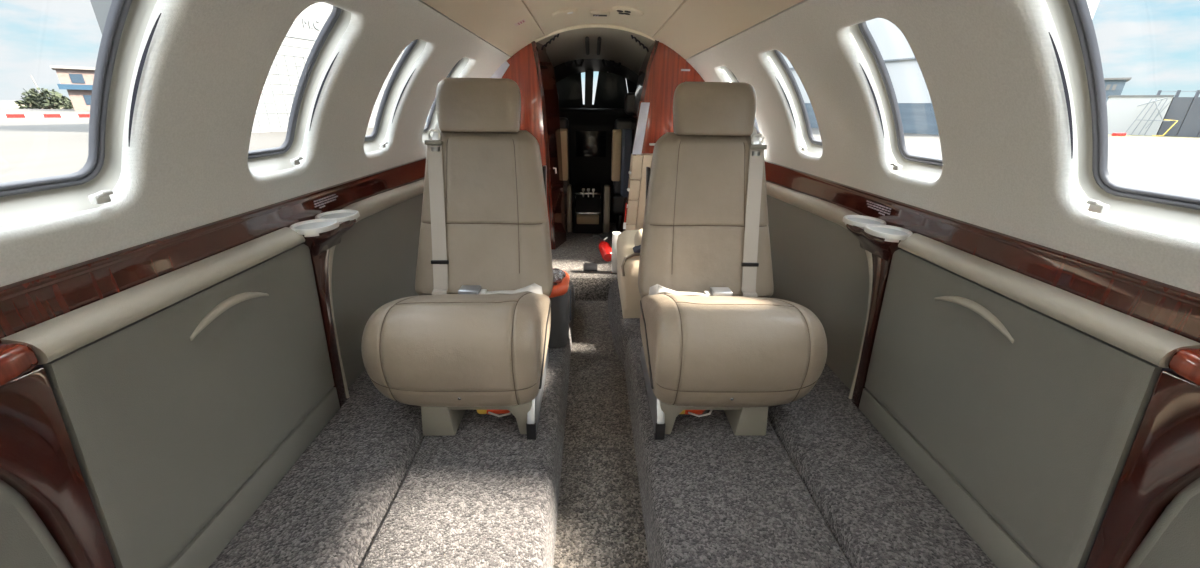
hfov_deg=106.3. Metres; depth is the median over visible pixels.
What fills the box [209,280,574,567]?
floor
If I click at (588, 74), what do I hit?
post
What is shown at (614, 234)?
bin
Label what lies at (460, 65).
window
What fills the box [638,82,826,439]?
seat
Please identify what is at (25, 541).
panel
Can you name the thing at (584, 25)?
trim
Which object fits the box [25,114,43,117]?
block
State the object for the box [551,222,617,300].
floor
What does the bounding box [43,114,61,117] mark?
block
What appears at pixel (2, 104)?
verge
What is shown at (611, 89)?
sunshade
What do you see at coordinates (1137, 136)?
grass
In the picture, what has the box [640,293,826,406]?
cushion
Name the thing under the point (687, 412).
pouch
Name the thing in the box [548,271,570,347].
tote bag
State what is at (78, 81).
building
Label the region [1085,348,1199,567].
pillar
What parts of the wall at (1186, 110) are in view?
panel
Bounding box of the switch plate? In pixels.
[591,11,609,16]
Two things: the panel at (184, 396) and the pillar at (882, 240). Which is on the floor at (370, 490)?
the panel at (184, 396)
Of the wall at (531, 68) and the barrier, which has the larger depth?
the barrier
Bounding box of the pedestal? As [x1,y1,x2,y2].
[573,184,601,233]
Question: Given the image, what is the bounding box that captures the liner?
[538,28,653,74]
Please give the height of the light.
0.035 m
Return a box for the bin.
[611,232,620,272]
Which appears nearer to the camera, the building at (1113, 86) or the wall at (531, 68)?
the wall at (531, 68)
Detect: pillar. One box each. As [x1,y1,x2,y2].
[0,343,114,567]
[289,210,359,406]
[842,215,912,407]
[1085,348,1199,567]
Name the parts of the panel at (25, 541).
panel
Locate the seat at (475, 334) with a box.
[361,78,552,439]
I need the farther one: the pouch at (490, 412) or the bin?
the bin
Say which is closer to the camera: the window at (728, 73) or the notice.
the notice
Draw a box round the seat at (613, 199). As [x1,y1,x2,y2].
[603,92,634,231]
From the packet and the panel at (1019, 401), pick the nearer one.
the panel at (1019, 401)
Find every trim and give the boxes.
[535,24,654,41]
[559,79,636,108]
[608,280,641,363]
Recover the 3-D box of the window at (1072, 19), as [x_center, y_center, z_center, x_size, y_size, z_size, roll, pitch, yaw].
[0.729,-0.253,0.580,0.263,0.374,0.308,0,22,-1]
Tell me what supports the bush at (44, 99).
on the ground at (30, 148)
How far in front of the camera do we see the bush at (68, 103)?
83.61 m
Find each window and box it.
[0,0,160,227]
[248,6,350,174]
[364,39,425,152]
[422,57,470,140]
[720,65,760,141]
[766,50,822,155]
[850,21,942,179]
[1045,0,1199,237]
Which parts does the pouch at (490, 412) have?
pull cord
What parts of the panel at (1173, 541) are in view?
panel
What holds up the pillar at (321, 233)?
attached to the wall at (208, 63)
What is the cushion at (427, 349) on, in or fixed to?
on the seat at (475, 334)
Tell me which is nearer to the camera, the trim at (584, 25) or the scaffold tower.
the trim at (584, 25)
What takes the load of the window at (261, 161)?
in the wall at (208, 63)
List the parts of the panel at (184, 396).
handle, panel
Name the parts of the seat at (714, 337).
trim, trim, frame, backrest, leg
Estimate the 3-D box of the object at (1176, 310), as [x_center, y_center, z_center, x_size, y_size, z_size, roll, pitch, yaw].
[0.810,0.039,0.775,0.026,0.172,4.085,0,22,-1]
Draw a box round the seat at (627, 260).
[616,229,641,317]
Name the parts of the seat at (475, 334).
leg, backrest, frame, trim, trim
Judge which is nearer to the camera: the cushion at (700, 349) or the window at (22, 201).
the window at (22, 201)
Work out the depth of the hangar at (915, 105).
43.30 m
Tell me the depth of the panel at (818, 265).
1.53 m
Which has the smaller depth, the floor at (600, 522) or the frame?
the floor at (600, 522)
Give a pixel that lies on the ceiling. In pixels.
(696, 26)
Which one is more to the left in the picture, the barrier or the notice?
the notice
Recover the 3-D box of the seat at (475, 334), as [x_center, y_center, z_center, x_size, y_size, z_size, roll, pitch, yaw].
[-0.378,-0.110,1.308,0.460,0.919,0.649,0,22,-1]
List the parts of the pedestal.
panel, control frame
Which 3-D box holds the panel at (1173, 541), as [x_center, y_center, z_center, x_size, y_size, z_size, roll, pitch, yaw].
[0.807,0.674,-0.169,0.012,0.524,1.762,0,22,-1]
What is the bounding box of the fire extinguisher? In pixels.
[593,235,611,261]
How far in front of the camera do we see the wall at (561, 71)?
3.38 m
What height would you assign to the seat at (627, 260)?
0.500 m
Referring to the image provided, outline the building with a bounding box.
[50,65,94,110]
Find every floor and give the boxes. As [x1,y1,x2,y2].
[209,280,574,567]
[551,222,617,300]
[553,301,649,567]
[624,338,997,567]
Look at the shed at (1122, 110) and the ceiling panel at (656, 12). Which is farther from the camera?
the shed at (1122, 110)
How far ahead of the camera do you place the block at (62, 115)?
48.99 m
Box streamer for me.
[623,203,626,228]
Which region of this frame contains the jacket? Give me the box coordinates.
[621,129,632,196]
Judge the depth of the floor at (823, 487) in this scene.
1.05 m
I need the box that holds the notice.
[514,19,525,26]
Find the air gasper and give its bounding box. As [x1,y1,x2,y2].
[613,6,643,15]
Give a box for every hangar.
[90,0,431,132]
[757,0,1098,134]
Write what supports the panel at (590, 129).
on the floor at (578, 249)
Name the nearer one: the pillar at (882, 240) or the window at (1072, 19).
the window at (1072, 19)
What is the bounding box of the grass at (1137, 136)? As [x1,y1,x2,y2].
[1108,134,1199,139]
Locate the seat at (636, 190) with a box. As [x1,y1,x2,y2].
[623,101,652,230]
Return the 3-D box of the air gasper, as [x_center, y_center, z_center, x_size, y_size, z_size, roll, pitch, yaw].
[0.125,-1.211,1.998,0.138,0.033,0.131,0,22,-1]
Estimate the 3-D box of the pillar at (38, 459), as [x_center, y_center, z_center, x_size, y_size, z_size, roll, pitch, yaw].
[-0.732,0.374,0.518,0.068,0.532,0.315,0,22,-1]
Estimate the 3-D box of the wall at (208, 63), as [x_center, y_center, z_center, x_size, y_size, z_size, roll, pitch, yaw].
[-0.619,-0.006,0.744,0.320,1.077,4.110,0,22,-1]
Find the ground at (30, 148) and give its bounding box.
[0,100,1199,196]
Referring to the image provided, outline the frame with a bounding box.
[1152,119,1177,135]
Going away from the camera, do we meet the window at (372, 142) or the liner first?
the window at (372, 142)
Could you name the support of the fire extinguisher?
on the floor at (578, 249)
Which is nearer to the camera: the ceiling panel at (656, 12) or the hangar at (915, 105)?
the ceiling panel at (656, 12)
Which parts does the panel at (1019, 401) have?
panel, handle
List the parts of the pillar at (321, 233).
post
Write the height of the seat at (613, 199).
0.930 m
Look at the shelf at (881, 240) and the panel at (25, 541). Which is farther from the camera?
the shelf at (881, 240)
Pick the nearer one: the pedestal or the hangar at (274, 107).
the pedestal
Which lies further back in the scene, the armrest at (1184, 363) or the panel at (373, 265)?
the panel at (373, 265)
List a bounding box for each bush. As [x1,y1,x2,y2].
[14,88,72,108]
[62,99,73,108]
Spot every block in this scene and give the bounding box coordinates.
[5,114,24,117]
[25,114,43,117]
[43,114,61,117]
[60,114,78,117]
[77,114,89,117]
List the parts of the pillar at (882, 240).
post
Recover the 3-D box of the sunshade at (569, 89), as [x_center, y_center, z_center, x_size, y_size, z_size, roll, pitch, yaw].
[-0.257,-1.563,3.521,0.250,0.330,0.023,0,22,-1]
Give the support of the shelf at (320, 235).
attached to the pillar at (321, 233)
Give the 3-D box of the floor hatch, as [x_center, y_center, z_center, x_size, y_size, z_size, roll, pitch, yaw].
[-0.052,-0.096,2.539,0.074,0.006,0.125,0,22,-1]
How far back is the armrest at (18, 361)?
0.55 m
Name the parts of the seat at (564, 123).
backrest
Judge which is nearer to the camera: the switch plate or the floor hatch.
the switch plate
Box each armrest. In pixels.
[0,343,37,386]
[1168,348,1199,386]
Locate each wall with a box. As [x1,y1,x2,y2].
[0,0,509,286]
[490,41,704,249]
[510,40,656,84]
[686,0,1199,293]
[1156,90,1199,136]
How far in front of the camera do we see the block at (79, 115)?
49.74 m
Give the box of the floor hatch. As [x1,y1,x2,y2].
[584,263,596,270]
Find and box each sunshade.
[556,73,582,106]
[594,71,627,107]
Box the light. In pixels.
[552,8,577,16]
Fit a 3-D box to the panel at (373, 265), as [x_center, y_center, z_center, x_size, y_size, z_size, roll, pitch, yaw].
[-0.763,-0.196,1.973,0.036,0.526,1.620,0,22,-1]
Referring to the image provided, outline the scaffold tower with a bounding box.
[1125,97,1170,135]
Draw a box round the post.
[585,70,593,107]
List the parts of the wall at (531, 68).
frosted plate, panel, panel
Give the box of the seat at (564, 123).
[557,93,572,231]
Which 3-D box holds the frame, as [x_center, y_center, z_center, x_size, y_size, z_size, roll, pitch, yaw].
[55.766,-15.384,44.399,1.260,1.620,0.311,20,29,40]
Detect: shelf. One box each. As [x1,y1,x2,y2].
[301,219,355,256]
[846,224,900,261]
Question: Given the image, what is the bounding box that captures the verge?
[0,102,63,108]
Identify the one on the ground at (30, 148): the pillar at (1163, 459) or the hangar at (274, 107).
the hangar at (274, 107)
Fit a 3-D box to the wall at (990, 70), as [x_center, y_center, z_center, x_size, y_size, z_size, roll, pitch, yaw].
[0.661,0.003,0.772,0.320,1.077,4.110,0,22,-1]
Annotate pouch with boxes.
[477,410,510,416]
[680,410,711,416]
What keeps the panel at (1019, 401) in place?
on the floor at (823, 487)
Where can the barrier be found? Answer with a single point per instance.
(1113, 134)
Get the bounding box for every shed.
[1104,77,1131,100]
[1107,95,1174,135]
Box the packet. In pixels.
[553,268,565,283]
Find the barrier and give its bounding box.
[1111,133,1126,135]
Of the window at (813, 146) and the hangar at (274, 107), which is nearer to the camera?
the window at (813, 146)
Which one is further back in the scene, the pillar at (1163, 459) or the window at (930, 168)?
the window at (930, 168)
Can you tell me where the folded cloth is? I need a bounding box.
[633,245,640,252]
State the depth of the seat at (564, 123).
2.87 m
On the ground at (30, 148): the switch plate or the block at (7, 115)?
the block at (7, 115)
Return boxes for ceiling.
[421,0,803,59]
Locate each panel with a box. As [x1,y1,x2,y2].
[0,479,72,567]
[1,227,339,567]
[328,179,423,397]
[523,0,684,37]
[559,108,631,222]
[766,181,872,398]
[859,233,1199,567]
[1124,478,1199,567]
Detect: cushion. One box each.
[361,292,550,406]
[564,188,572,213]
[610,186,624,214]
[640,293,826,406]
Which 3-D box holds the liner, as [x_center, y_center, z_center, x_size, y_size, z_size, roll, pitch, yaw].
[-0.035,-1.473,2.907,0.800,0.185,0.980,0,22,-1]

